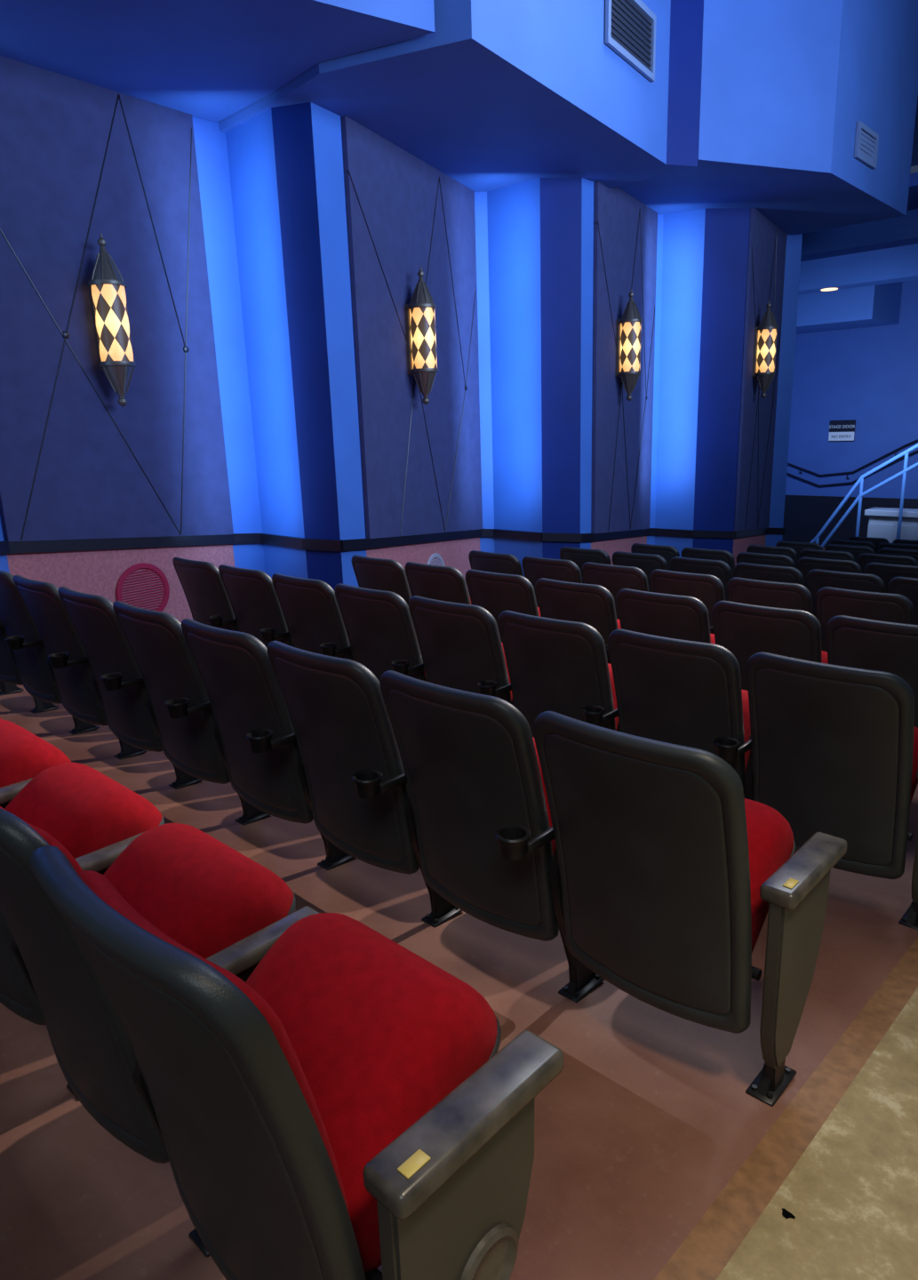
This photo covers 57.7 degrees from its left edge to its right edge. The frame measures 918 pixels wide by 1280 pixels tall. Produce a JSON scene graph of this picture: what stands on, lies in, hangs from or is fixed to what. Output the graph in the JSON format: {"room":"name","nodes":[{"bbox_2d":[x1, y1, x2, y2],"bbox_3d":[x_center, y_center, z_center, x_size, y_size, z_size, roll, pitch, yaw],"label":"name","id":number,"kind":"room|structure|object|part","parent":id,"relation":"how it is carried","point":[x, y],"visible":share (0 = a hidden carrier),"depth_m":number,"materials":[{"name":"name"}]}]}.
{"room":"movie theater auditorium","nodes":[
{"label":"movie theater auditorium","id":0,"kind":"room"},
{"bbox_2d":[0,0,434,122],"bbox_3d":[-4.073,-4.709,4.088,4.530,2.580,6.530,11,20,42],"label":"ceiling","id":1,"kind":"structure","parent":0,"point":[206,60],"depth_m":5.18,"materials":[{"name":"blue paint"}]},
{"bbox_2d":[821,288,838,291],"bbox_3d":[6.658,-6.301,14.968,0.280,0.015,0.280,11,20,42],"label":"recessed light","id":2,"kind":"object","parent":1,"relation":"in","point":[826,289],"visible":1,"depth_m":14.92,"materials":[{"name":"beige"}]},
{"bbox_2d":[0,102,802,622],"bbox_3d":[1.306,-2.535,10.365,3.050,5.364,20.200,11,20,42],"label":"wall","id":3,"kind":"structure","parent":0,"point":[272,187],"depth_m":8.30,"materials":[{"name":"blue paint"}]},
{"bbox_2d":[0,94,191,539],"bbox_3d":[-2.579,-2.291,6.073,0.023,3.158,1.879,9,18,37],"label":"wire","id":4,"kind":"object","parent":3,"relation":"attached to","point":[66,335],"visible":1,"depth_m":6.04,"materials":[{"name":"black metal"}]},
{"bbox_2d":[88,232,135,407],"bbox_3d":[-2.498,-2.278,5.980,0.281,1.180,0.252,9,18,37],"label":"wall sconce","id":5,"kind":"object","parent":3,"relation":"attached to","point":[107,285],"visible":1,"depth_m":5.90,"materials":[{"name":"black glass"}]},
{"bbox_2d":[0,56,233,541],"bbox_3d":[-2.592,-2.277,6.105,0.038,3.229,1.879,9,18,37],"label":"wall panel","id":6,"kind":"object","parent":3,"relation":"attached to","point":[55,127],"visible":0.82,"depth_m":6.03,"materials":[{"name":"fabric"}]},
{"bbox_2d":[115,562,169,611],"bbox_3d":[-2.514,-0.380,6.633,0.022,0.470,0.470,9,18,37],"label":"air vent","id":7,"kind":"object","parent":3,"relation":"in","point":[142,585],"visible":0.7,"depth_m":6.63,"materials":[{"name":"red"}]},
{"bbox_2d":[0,527,785,554],"bbox_3d":[-0.819,-1.052,8.351,3.096,1.384,13.901,11,20,42],"label":"trim","id":8,"kind":"structure","parent":3,"relation":"attached to","point":[6,547],"depth_m":7.21,"materials":[{"name":"black"}]},
{"bbox_2d":[341,115,482,538],"bbox_3d":[-0.318,-2.635,7.885,0.038,3.470,2.481,5,16,24],"label":"wall panel","id":9,"kind":"object","parent":3,"relation":"attached to","point":[396,190],"visible":0.86,"depth_m":7.53,"materials":[{"name":"fabric"}]},
{"bbox_2d":[347,169,476,535],"bbox_3d":[-0.303,-2.642,7.849,0.023,3.308,2.460,5,16,24],"label":"wire","id":10,"kind":"object","parent":3,"relation":"attached to","point":[466,386],"visible":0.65,"depth_m":7.88,"materials":[{"name":"black metal"}]},
{"bbox_2d":[404,266,438,406],"bbox_3d":[-0.332,-2.714,7.472,0.281,1.180,0.252,5,16,24],"label":"wall sconce","id":11,"kind":"object","parent":3,"relation":"attached to","point":[420,314],"visible":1,"depth_m":7.40,"materials":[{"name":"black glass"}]},
{"bbox_2d":[426,552,445,566],"bbox_3d":[-0.240,-0.645,8.450,0.022,0.470,0.470,5,16,24],"label":"air vent","id":12,"kind":"object","parent":3,"relation":"in","point":[435,559],"visible":0.19,"depth_m":8.43,"materials":[{"name":"grey metal"}]},
{"bbox_2d":[592,181,657,533],"bbox_3d":[1.924,-3.051,9.599,0.038,3.762,1.960,7,17,30],"label":"wall panel","id":13,"kind":"object","parent":3,"relation":"attached to","point":[616,212],"visible":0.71,"depth_m":9.35,"materials":[{"name":"fabric"}]},
{"bbox_2d":[597,208,655,529],"bbox_3d":[1.938,-3.047,9.568,0.023,3.610,1.949,7,17,30],"label":"wire","id":14,"kind":"object","parent":3,"relation":"attached to","point":[646,396],"visible":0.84,"depth_m":9.61,"materials":[{"name":"black metal"}]},
{"bbox_2d":[616,288,642,401],"bbox_3d":[1.875,-3.236,9.173,0.281,1.180,0.252,7,17,30],"label":"wall sconce","id":15,"kind":"object","parent":3,"relation":"attached to","point":[628,329],"visible":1,"depth_m":9.10,"materials":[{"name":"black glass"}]},
{"bbox_2d":[734,208,786,531],"bbox_3d":[4.026,-3.401,11.100,0.038,4.028,1.865,7,17,31],"label":"wall panel","id":16,"kind":"object","parent":3,"relation":"attached to","point":[763,232],"visible":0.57,"depth_m":10.85,"materials":[{"name":"fabric"}]},
{"bbox_2d":[744,232,782,529],"bbox_3d":[4.039,-3.394,11.070,0.023,3.873,1.856,7,17,31],"label":"wire","id":17,"kind":"object","parent":3,"relation":"attached to","point":[776,233],"visible":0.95,"depth_m":11.10,"materials":[{"name":"black metal"}]},
{"bbox_2d":[752,300,778,398],"bbox_3d":[3.860,-3.651,10.492,0.281,1.180,0.252,7,17,31],"label":"wall sconce","id":18,"kind":"object","parent":3,"relation":"attached to","point":[765,335],"visible":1,"depth_m":10.42,"materials":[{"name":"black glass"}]},
{"bbox_2d":[0,547,917,1279],"bbox_3d":[4.845,-0.080,7.775,16.000,1.681,24.000,11,20,42],"label":"floor","id":19,"kind":"structure","parent":0,"point":[653,1159],"depth_m":1.99,"materials":[{"name":"concrete"}]},
{"bbox_2d":[0,619,58,713],"bbox_3d":[-2.825,-0.067,5.280,0.666,0.960,0.641,11,20,42],"label":"seat","id":20,"kind":"object","parent":19,"relation":"on","point":[10,676],"visible":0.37,"depth_m":5.15,"materials":[{"name":"plastic"}]},
{"bbox_2d":[0,719,71,808],"bbox_3d":[-1.512,0.491,2.514,0.613,0.960,0.596,11,20,42],"label":"seat","id":21,"kind":"object","parent":19,"relation":"on","point":[24,755],"visible":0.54,"depth_m":2.48,"materials":[{"name":"fabric"}]},
{"bbox_2d":[0,570,99,735],"bbox_3d":[-2.391,0.023,4.878,0.613,0.960,0.630,11,20,42],"label":"seat","id":22,"kind":"object","parent":19,"relation":"on","point":[36,675],"visible":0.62,"depth_m":4.68,"materials":[{"name":"plastic"}]},
{"bbox_2d":[12,575,147,759],"bbox_3d":[-1.967,0.109,4.490,0.613,0.960,0.630,11,20,42],"label":"seat","id":23,"kind":"object","parent":19,"relation":"on","point":[77,688],"visible":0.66,"depth_m":4.29,"materials":[{"name":"plastic"}]},
{"bbox_2d":[0,762,164,1100],"bbox_3d":[-1.089,0.577,2.127,0.613,0.960,0.596,11,20,42],"label":"seat","id":24,"kind":"object","parent":19,"relation":"on","point":[93,816],"visible":0.43,"depth_m":2.08,"materials":[{"name":"fabric"}]},
{"bbox_2d":[57,586,202,789],"bbox_3d":[-1.544,0.195,4.103,0.613,0.960,0.630,11,20,42],"label":"seat","id":25,"kind":"object","parent":19,"relation":"on","point":[129,714],"visible":0.59,"depth_m":3.91,"materials":[{"name":"plastic"}]},
{"bbox_2d":[0,806,319,1256],"bbox_3d":[-0.666,0.663,1.740,0.613,0.960,0.596,11,20,42],"label":"seat","id":26,"kind":"object","parent":19,"relation":"on","point":[216,901],"visible":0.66,"depth_m":1.63,"materials":[{"name":"fabric"}]},
{"bbox_2d":[112,600,270,824],"bbox_3d":[-1.121,0.281,3.716,0.613,0.960,0.630,11,20,42],"label":"seat","id":27,"kind":"object","parent":19,"relation":"on","point":[184,716],"visible":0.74,"depth_m":3.52,"materials":[{"name":"plastic"}]},
{"bbox_2d":[172,556,239,631],"bbox_3d":[-1.567,-0.113,5.748,0.666,0.960,0.641,11,20,42],"label":"seat","id":28,"kind":"object","parent":19,"relation":"on","point":[209,603],"visible":0.41,"depth_m":5.47,"materials":[{"name":"plastic"}]},
{"bbox_2d":[218,564,292,647],"bbox_3d":[-1.133,-0.024,5.345,0.613,0.960,0.630,11,20,42],"label":"seat","id":29,"kind":"object","parent":19,"relation":"on","point":[252,595],"visible":0.34,"depth_m":5.09,"materials":[{"name":"plastic"}]},
{"bbox_2d":[181,618,353,870],"bbox_3d":[-0.698,0.367,3.329,0.613,0.960,0.630,11,20,42],"label":"seat","id":30,"kind":"object","parent":19,"relation":"on","point":[262,755],"visible":0.73,"depth_m":3.14,"materials":[{"name":"plastic"}]},
{"bbox_2d":[29,845,563,1279],"bbox_3d":[-0.237,0.751,1.347,0.629,0.960,0.596,11,20,42],"label":"seat","id":31,"kind":"object","parent":19,"relation":"on","point":[347,1108],"visible":1,"depth_m":1.19,"materials":[{"name":"fabric"}]},
{"bbox_2d":[272,573,353,660],"bbox_3d":[-0.710,0.062,4.958,0.613,0.960,0.630,11,20,42],"label":"seat","id":32,"kind":"object","parent":19,"relation":"on","point":[313,618],"visible":0.46,"depth_m":4.70,"materials":[{"name":"plastic"}]},
{"bbox_2d":[266,640,462,927],"bbox_3d":[-0.274,0.453,2.942,0.613,0.960,0.630,11,20,42],"label":"seat","id":33,"kind":"object","parent":19,"relation":"on","point":[361,804],"visible":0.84,"depth_m":2.76,"materials":[{"name":"plastic"}]},
{"bbox_2d":[334,583,426,681],"bbox_3d":[-0.287,0.148,4.571,0.613,0.960,0.630,11,20,42],"label":"seat","id":34,"kind":"object","parent":19,"relation":"on","point":[379,624],"visible":0.57,"depth_m":4.32,"materials":[{"name":"plastic"}]},
{"bbox_2d":[352,554,411,605],"bbox_3d":[-0.430,-0.184,6.325,0.666,0.960,0.641,11,20,42],"label":"seat","id":35,"kind":"object","parent":19,"relation":"on","point":[371,572],"visible":0.26,"depth_m":6.02,"materials":[{"name":"plastic"}]},
{"bbox_2d":[404,561,471,604],"bbox_3d":[0.004,-0.094,5.923,0.613,0.960,0.630,11,20,42],"label":"seat","id":36,"kind":"object","parent":19,"relation":"on","point":[436,582],"visible":0.14,"depth_m":5.64,"materials":[{"name":"plastic"}]},
{"bbox_2d":[408,595,513,705],"bbox_3d":[0.136,0.235,4.184,0.613,0.960,0.630,11,20,42],"label":"seat","id":37,"kind":"object","parent":19,"relation":"on","point":[461,648],"visible":0.45,"depth_m":3.94,"materials":[{"name":"plastic"}]},
{"bbox_2d":[379,670,604,1002],"bbox_3d":[0.149,0.539,2.555,0.613,0.960,0.630,11,20,42],"label":"seat","id":38,"kind":"object","parent":19,"relation":"on","point":[471,764],"visible":0.84,"depth_m":2.38,"materials":[{"name":"plastic"}]},
{"bbox_2d":[468,550,523,575],"bbox_3d":[0.455,-0.306,7.133,0.666,0.960,0.641,11,20,42],"label":"seat","id":39,"kind":"object","parent":19,"relation":"on","point":[498,563],"visible":0.18,"depth_m":6.82,"materials":[{"name":"plastic"}]},
{"bbox_2d":[465,569,540,642],"bbox_3d":[0.427,-0.008,5.535,0.613,0.960,0.630,11,20,42],"label":"seat","id":40,"kind":"object","parent":19,"relation":"on","point":[496,593],"visible":0.2,"depth_m":5.26,"materials":[{"name":"plastic"}]},
{"bbox_2d":[521,555,582,607],"bbox_3d":[0.889,-0.216,6.730,0.613,0.960,0.630,11,20,42],"label":"seat","id":41,"kind":"object","parent":19,"relation":"on","point":[534,568],"visible":0.17,"depth_m":6.45,"materials":[{"name":"plastic"}]},
{"bbox_2d":[497,610,619,737],"bbox_3d":[0.560,0.321,3.797,0.613,0.960,0.630,11,20,42],"label":"seat","id":42,"kind":"object","parent":19,"relation":"on","point":[558,666],"visible":0.56,"depth_m":3.57,"materials":[{"name":"plastic"}]},
{"bbox_2d":[535,577,620,663],"bbox_3d":[0.850,0.078,5.148,0.613,0.960,0.630,11,20,42],"label":"seat","id":43,"kind":"object","parent":19,"relation":"on","point":[594,605],"visible":0.22,"depth_m":4.87,"materials":[{"name":"plastic"}]},
{"bbox_2d":[560,546,611,583],"bbox_3d":[1.326,-0.431,7.953,0.666,0.960,0.641,11,20,42],"label":"seat","id":44,"kind":"object","parent":19,"relation":"on","point":[580,556],"visible":0.14,"depth_m":7.66,"materials":[{"name":"plastic"}]},
{"bbox_2d":[582,561,649,619],"bbox_3d":[1.312,-0.130,6.343,0.613,0.960,0.630,11,20,42],"label":"seat","id":45,"kind":"object","parent":19,"relation":"on","point":[613,578],"visible":0.11,"depth_m":6.07,"materials":[{"name":"plastic"}]},
{"bbox_2d":[612,551,668,591],"bbox_3d":[1.760,-0.341,7.551,0.613,0.960,0.630,11,20,42],"label":"seat","id":46,"kind":"object","parent":19,"relation":"on","point":[648,563],"visible":0.12,"depth_m":7.26,"materials":[{"name":"plastic"}]},
{"bbox_2d":[631,543,679,570],"bbox_3d":[2.176,-0.560,8.793,0.666,0.960,0.641,11,20,42],"label":"seat","id":47,"kind":"object","parent":19,"relation":"on","point":[668,552],"visible":0.13,"depth_m":8.46,"materials":[{"name":"plastic"}]},
{"bbox_2d":[616,588,715,644],"bbox_3d":[1.273,0.164,4.761,0.613,0.960,0.630,11,20,42],"label":"seat","id":48,"kind":"object","parent":19,"relation":"on","point":[665,615],"visible":0.23,"depth_m":4.49,"materials":[{"name":"plastic"}]},
{"bbox_2d":[608,628,752,799],"bbox_3d":[0.983,0.407,3.410,0.613,0.960,0.630,11,20,42],"label":"seat","id":49,"kind":"object","parent":19,"relation":"on","point":[678,692],"visible":0.52,"depth_m":3.18,"materials":[{"name":"plastic"}]},
{"bbox_2d":[649,568,725,633],"bbox_3d":[1.735,-0.044,5.956,0.613,0.960,0.630,11,20,42],"label":"seat","id":50,"kind":"object","parent":19,"relation":"on","point":[708,588],"visible":0.2,"depth_m":5.66,"materials":[{"name":"plastic"}]},
{"bbox_2d":[533,711,847,1106],"bbox_3d":[0.590,0.623,2.175,0.629,0.960,0.596,11,20,42],"label":"seat","id":51,"kind":"object","parent":19,"relation":"on","point":[671,877],"visible":1,"depth_m":2.01,"materials":[{"name":"plastic"}]},
{"bbox_2d":[670,556,732,600],"bbox_3d":[2.183,-0.255,7.164,0.613,0.960,0.630,11,20,42],"label":"seat","id":52,"kind":"object","parent":19,"relation":"on","point":[722,570],"visible":0.15,"depth_m":6.86,"materials":[{"name":"plastic"}]},
{"bbox_2d":[681,547,735,577],"bbox_3d":[2.610,-0.470,8.390,0.613,0.960,0.630,11,20,42],"label":"seat","id":53,"kind":"object","parent":19,"relation":"on","point":[725,556],"visible":0.12,"depth_m":8.07,"materials":[{"name":"plastic"}]},
{"bbox_2d":[736,552,794,567],"bbox_3d":[3.034,-0.384,8.003,0.613,0.960,0.630,11,20,42],"label":"seat","id":54,"kind":"object","parent":19,"relation":"on","point":[768,559],"visible":0.12,"depth_m":7.71,"materials":[{"name":"plastic"}]},
{"bbox_2d":[734,562,803,585],"bbox_3d":[2.606,-0.169,6.777,0.613,0.960,0.630,11,20,42],"label":"seat","id":55,"kind":"object","parent":19,"relation":"on","point":[787,574],"visible":0.16,"depth_m":6.49,"materials":[{"name":"plastic"}]},
{"bbox_2d":[712,600,827,690],"bbox_3d":[1.697,0.250,4.374,0.613,0.960,0.630,11,20,42],"label":"seat","id":56,"kind":"object","parent":19,"relation":"on","point":[746,630],"visible":0.28,"depth_m":4.12,"materials":[{"name":"plastic"}]},
{"bbox_2d":[727,577,812,614],"bbox_3d":[2.159,0.042,5.569,0.613,0.960,0.630,11,20,42],"label":"seat","id":57,"kind":"object","parent":19,"relation":"on","point":[755,592],"visible":0.15,"depth_m":5.29,"materials":[{"name":"plastic"}]},
{"bbox_2d":[746,544,798,568],"bbox_3d":[3.520,-0.589,9.181,0.666,0.960,0.641,11,20,42],"label":"seat","id":58,"kind":"object","parent":19,"relation":"on","point":[790,552],"visible":0.17,"depth_m":8.85,"materials":[{"name":"plastic"}]},
{"bbox_2d":[782,1208,795,1218],"bbox_3d":[0.684,1.195,1.732,0.030,0.002,0.021,11,20,42],"label":"scrap","id":59,"kind":"object","parent":19,"relation":"on","point":[786,1213],"depth_m":1.73,"materials":[{"name":"black"}]},
{"bbox_2d":[776,540,823,561],"bbox_3d":[4.217,-0.749,10.161,0.666,0.960,0.641,11,20,42],"label":"seat","id":60,"kind":"object","parent":19,"relation":"on","point":[798,547],"visible":0.12,"depth_m":9.87,"materials":[{"name":"plastic"}]},
{"bbox_2d":[800,548,855,561],"bbox_3d":[3.954,-0.499,8.778,0.613,0.960,0.630,11,20,42],"label":"seat","id":61,"kind":"object","parent":19,"relation":"on","point":[806,552],"visible":0.11,"depth_m":8.48,"materials":[{"name":"plastic"}]},
{"bbox_2d":[797,556,861,587],"bbox_3d":[3.457,-0.298,7.616,0.613,0.960,0.630,11,20,42],"label":"seat","id":62,"kind":"object","parent":19,"relation":"on","point":[805,564],"visible":0.11,"depth_m":7.35,"materials":[{"name":"plastic"}]},
{"bbox_2d":[745,651,917,930],"bbox_3d":[1.424,0.490,3.029,0.629,0.960,0.596,11,20,42],"label":"seat","id":63,"kind":"object","parent":19,"relation":"on","point":[835,748],"visible":0.91,"depth_m":2.86,"materials":[{"name":"plastic"}]},
{"bbox_2d":[807,568,884,617],"bbox_3d":[3.030,-0.083,6.390,0.613,0.960,0.630,11,20,42],"label":"seat","id":64,"kind":"object","parent":19,"relation":"on","point":[817,579],"visible":0.2,"depth_m":6.12,"materials":[{"name":"plastic"}]},
{"bbox_2d":[824,544,875,562],"bbox_3d":[4.651,-0.660,9.759,0.613,0.960,0.630,11,20,42],"label":"seat","id":65,"kind":"object","parent":19,"relation":"on","point":[856,551],"visible":0.12,"depth_m":9.46,"materials":[{"name":"plastic"}]},
{"bbox_2d":[831,539,875,551],"bbox_3d":[5.197,-0.852,10.881,0.666,0.960,0.641,11,20,42],"label":"seat","id":66,"kind":"object","parent":19,"relation":"on","point":[835,541],"visible":0.1,"depth_m":10.56,"materials":[{"name":"plastic"}]},
{"bbox_2d":[810,443,917,548],"bbox_3d":[6.942,-2.237,13.303,2.586,2.916,0.060,11,20,42],"label":"stair railing","id":67,"kind":"object","parent":19,"relation":"on","point":[860,480],"visible":0.62,"depth_m":13.53,"materials":[{"name":"metal"}]},
{"bbox_2d":[816,586,913,652],"bbox_3d":[2.582,0.128,5.182,0.613,0.960,0.630,11,20,42],"label":"seat","id":68,"kind":"object","parent":19,"relation":"on","point":[831,603],"visible":0.16,"depth_m":4.92,"materials":[{"name":"plastic"}]},
{"bbox_2d":[848,536,889,553],"bbox_3d":[5.886,-1.014,11.868,0.666,0.960,0.641,11,20,42],"label":"seat","id":69,"kind":"object","parent":19,"relation":"on","point":[876,541],"visible":0.06,"depth_m":11.54,"materials":[{"name":"plastic"}]},
{"bbox_2d":[826,615,917,727],"bbox_3d":[2.137,0.334,3.994,0.629,0.960,0.596,11,20,42],"label":"seat","id":70,"kind":"object","parent":19,"relation":"on","point":[852,642],"visible":0.31,"depth_m":3.77,"materials":[{"name":"plastic"}]},
{"bbox_2d":[857,552,917,573],"bbox_3d":[4.378,-0.413,8.391,0.613,0.960,0.630,11,20,42],"label":"seat","id":71,"kind":"object","parent":19,"relation":"on","point":[864,559],"visible":0.19,"depth_m":8.12,"materials":[{"name":"plastic"}]},
{"bbox_2d":[864,507,917,543],"bbox_3d":[7.717,-1.409,13.317,2.300,1.285,0.420,11,20,42],"label":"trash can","id":72,"kind":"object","parent":19,"relation":"on","point":[884,522],"depth_m":13.62,"materials":[{"name":"grey"}]},
{"bbox_2d":[864,562,917,592],"bbox_3d":[3.880,-0.212,7.229,0.613,0.960,0.630,11,20,42],"label":"seat","id":73,"kind":"object","parent":19,"relation":"on","point":[886,572],"visible":0.09,"depth_m":7.01,"materials":[{"name":"plastic"}]},
{"bbox_2d":[878,547,917,562],"bbox_3d":[5.074,-0.574,9.372,0.613,0.960,0.630,11,20,42],"label":"seat","id":74,"kind":"object","parent":19,"relation":"on","point":[914,554],"visible":0.09,"depth_m":9.12,"materials":[{"name":"plastic"}]},
{"bbox_2d":[878,542,917,551],"bbox_3d":[5.631,-0.762,10.479,0.613,0.960,0.630,11,20,42],"label":"seat","id":75,"kind":"object","parent":19,"relation":"on","point":[913,547],"visible":0.08,"depth_m":10.21,"materials":[{"name":"plastic"}]},
{"bbox_2d":[888,576,917,624],"bbox_3d":[3.453,0.003,6.003,0.613,0.960,0.630,11,20,42],"label":"seat","id":76,"kind":"object","parent":19,"relation":"on","point":[907,587],"visible":0.29,"depth_m":5.86,"materials":[{"name":"plastic"}]},
{"bbox_2d":[892,538,917,544],"bbox_3d":[6.320,-0.924,11.466,0.613,0.960,0.630,11,20,42],"label":"seat","id":77,"kind":"object","parent":19,"relation":"on","point":[898,540],"visible":0.09,"depth_m":11.24,"materials":[{"name":"plastic"}]},
{"bbox_2d":[218,0,703,191],"bbox_3d":[-0.581,-5.684,7.541,4.730,2.640,3.980,11,20,42],"label":"ceiling soffit","id":78,"kind":"structure","parent":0,"point":[501,93],"depth_m":6.47,"materials":[{"name":"blue paint"}]},
{"bbox_2d":[603,0,656,82],"bbox_3d":[1.425,-5.053,6.886,0.040,0.500,0.993,8,17,33],"label":"ceiling vent","id":79,"kind":"object","parent":78,"relation":"in","point":[629,26],"visible":1,"depth_m":6.92,"materials":[{"name":"grey metal"}]},
{"bbox_3d":[1.163,-4.948,6.510,0.040,0.500,0.050,8,17,33],"label":"frame","id":80,"kind":"part","parent":79,"relation":"part of","materials":[{"name":"blue"}]},
{"bbox_3d":[1.432,-4.836,6.943,0.040,0.050,0.893,8,17,33],"label":"frame rail","id":81,"kind":"part","parent":79,"relation":"part of","materials":[{"name":"blue"}]},
{"bbox_3d":[1.418,-5.271,6.830,0.040,0.050,0.893,8,17,33],"label":"frame rail","id":82,"kind":"part","parent":79,"relation":"part of","materials":[{"name":"blue"}]},
{"bbox_3d":[1.688,-5.159,7.263,0.040,0.500,0.050,8,17,33],"label":"frame","id":83,"kind":"part","parent":79,"relation":"part of","materials":[{"name":"blue"}]},
{"bbox_2d":[617,0,917,234],"bbox_3d":[2.345,-6.526,10.313,5.050,2.580,4.230,11,20,42],"label":"ceiling soffit","id":84,"kind":"structure","parent":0,"point":[786,85],"depth_m":8.42,"materials":[{"name":"blue paint"}]},
{"bbox_2d":[853,120,879,169],"bbox_3d":[4.446,-5.389,9.083,0.040,0.340,0.650,11,19,41],"label":"ceiling vent","id":85,"kind":"object","parent":84,"relation":"in","point":[866,147],"visible":1,"depth_m":9.06,"materials":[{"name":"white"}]},
{"bbox_3d":[4.246,-5.327,8.868,0.041,0.340,0.051,11,20,42],"label":"frame","id":86,"kind":"part","parent":85,"relation":"part of","materials":[{"name":"blue"}]},
{"bbox_3d":[4.451,-5.248,9.119,0.040,0.050,0.550,11,19,41],"label":"frame rail","id":87,"kind":"part","parent":85,"relation":"part of","materials":[{"name":"blue"}]},
{"bbox_3d":[4.442,-5.529,9.046,0.040,0.050,0.550,11,19,41],"label":"frame rail","id":88,"kind":"part","parent":85,"relation":"part of","materials":[{"name":"blue"}]},
{"bbox_3d":[4.646,-5.451,9.297,0.041,0.340,0.051,11,20,42],"label":"frame","id":89,"kind":"part","parent":85,"relation":"part of","materials":[{"name":"blue"}]},
{"bbox_2d":[796,281,902,334],"bbox_3d":[7.000,-6.819,16.800,3.100,1.050,1.550,11,20,42],"label":"ceiling soffit","id":90,"kind":"structure","parent":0,"point":[878,305],"depth_m":15.83,"materials":[{"name":"blue paint"}]},
{"bbox_2d":[782,280,917,547],"bbox_3d":[11.605,-4.015,14.293,16.000,5.614,0.020,11,20,42],"label":"wall","id":91,"kind":"structure","parent":0,"point":[868,376],"depth_m":17.42,"materials":[{"name":"blue paint"}]},
{"bbox_2d":[828,419,855,441],"bbox_3d":[8.076,-4.408,17.551,0.528,0.440,0.048,11,20,42],"label":"door sign","id":92,"kind":"object","parent":91,"relation":"attached to","point":[839,430],"visible":1,"depth_m":17.54,"materials":[{"name":"black"}]},
{"bbox_3d":[8.074,-4.300,17.576,0.520,0.180,0.020,11,20,42],"label":"plate","id":93,"kind":"part","parent":92,"relation":"part of","materials":[{"name":"white"}]},
{"bbox_3d":[8.068,-4.503,17.523,0.520,0.200,0.020,11,20,42],"label":"plate","id":94,"kind":"part","parent":92,"relation":"part of","materials":[{"name":"black"}]},
{"bbox_2d":[786,439,917,487],"bbox_3d":[8.518,-3.866,17.242,3.617,1.422,0.124,11,20,42],"label":"wall handrail","id":95,"kind":"object","parent":91,"relation":"attached to","point":[915,441],"visible":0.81,"depth_m":17.58,"materials":[{"name":"black metal"}]},
{"bbox_2d":[799,243,917,295],"bbox_3d":[10.225,-5.847,11.627,15.000,0.550,0.500,11,20,42],"label":"ceiling beam","id":96,"kind":"structure","parent":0,"point":[900,263],"depth_m":14.36,"materials":[{"name":"blue paint"}]},
{"bbox_2d":[800,208,917,261],"bbox_3d":[8.583,-5.446,9.921,15.000,0.370,0.500,11,20,42],"label":"ceiling beam","id":97,"kind":"structure","parent":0,"point":[902,230],"depth_m":12.15,"materials":[{"name":"blue paint"}]},
{"bbox_2d":[906,172,917,210],"bbox_3d":[9.674,-6.025,10.985,15.000,0.150,6.480,11,20,42],"label":"wall","id":98,"kind":"structure","parent":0,"point":[913,192],"depth_m":10.72,"materials":[{"name":"blue paint"}]},
{"bbox_2d":[911,95,917,166],"bbox_3d":[4.624,-6.829,6.033,16.000,0.001,24.000,11,20,42],"label":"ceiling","id":99,"kind":"structure","parent":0,"point":[915,154],"depth_m":15.99,"materials":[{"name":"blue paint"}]}
]}

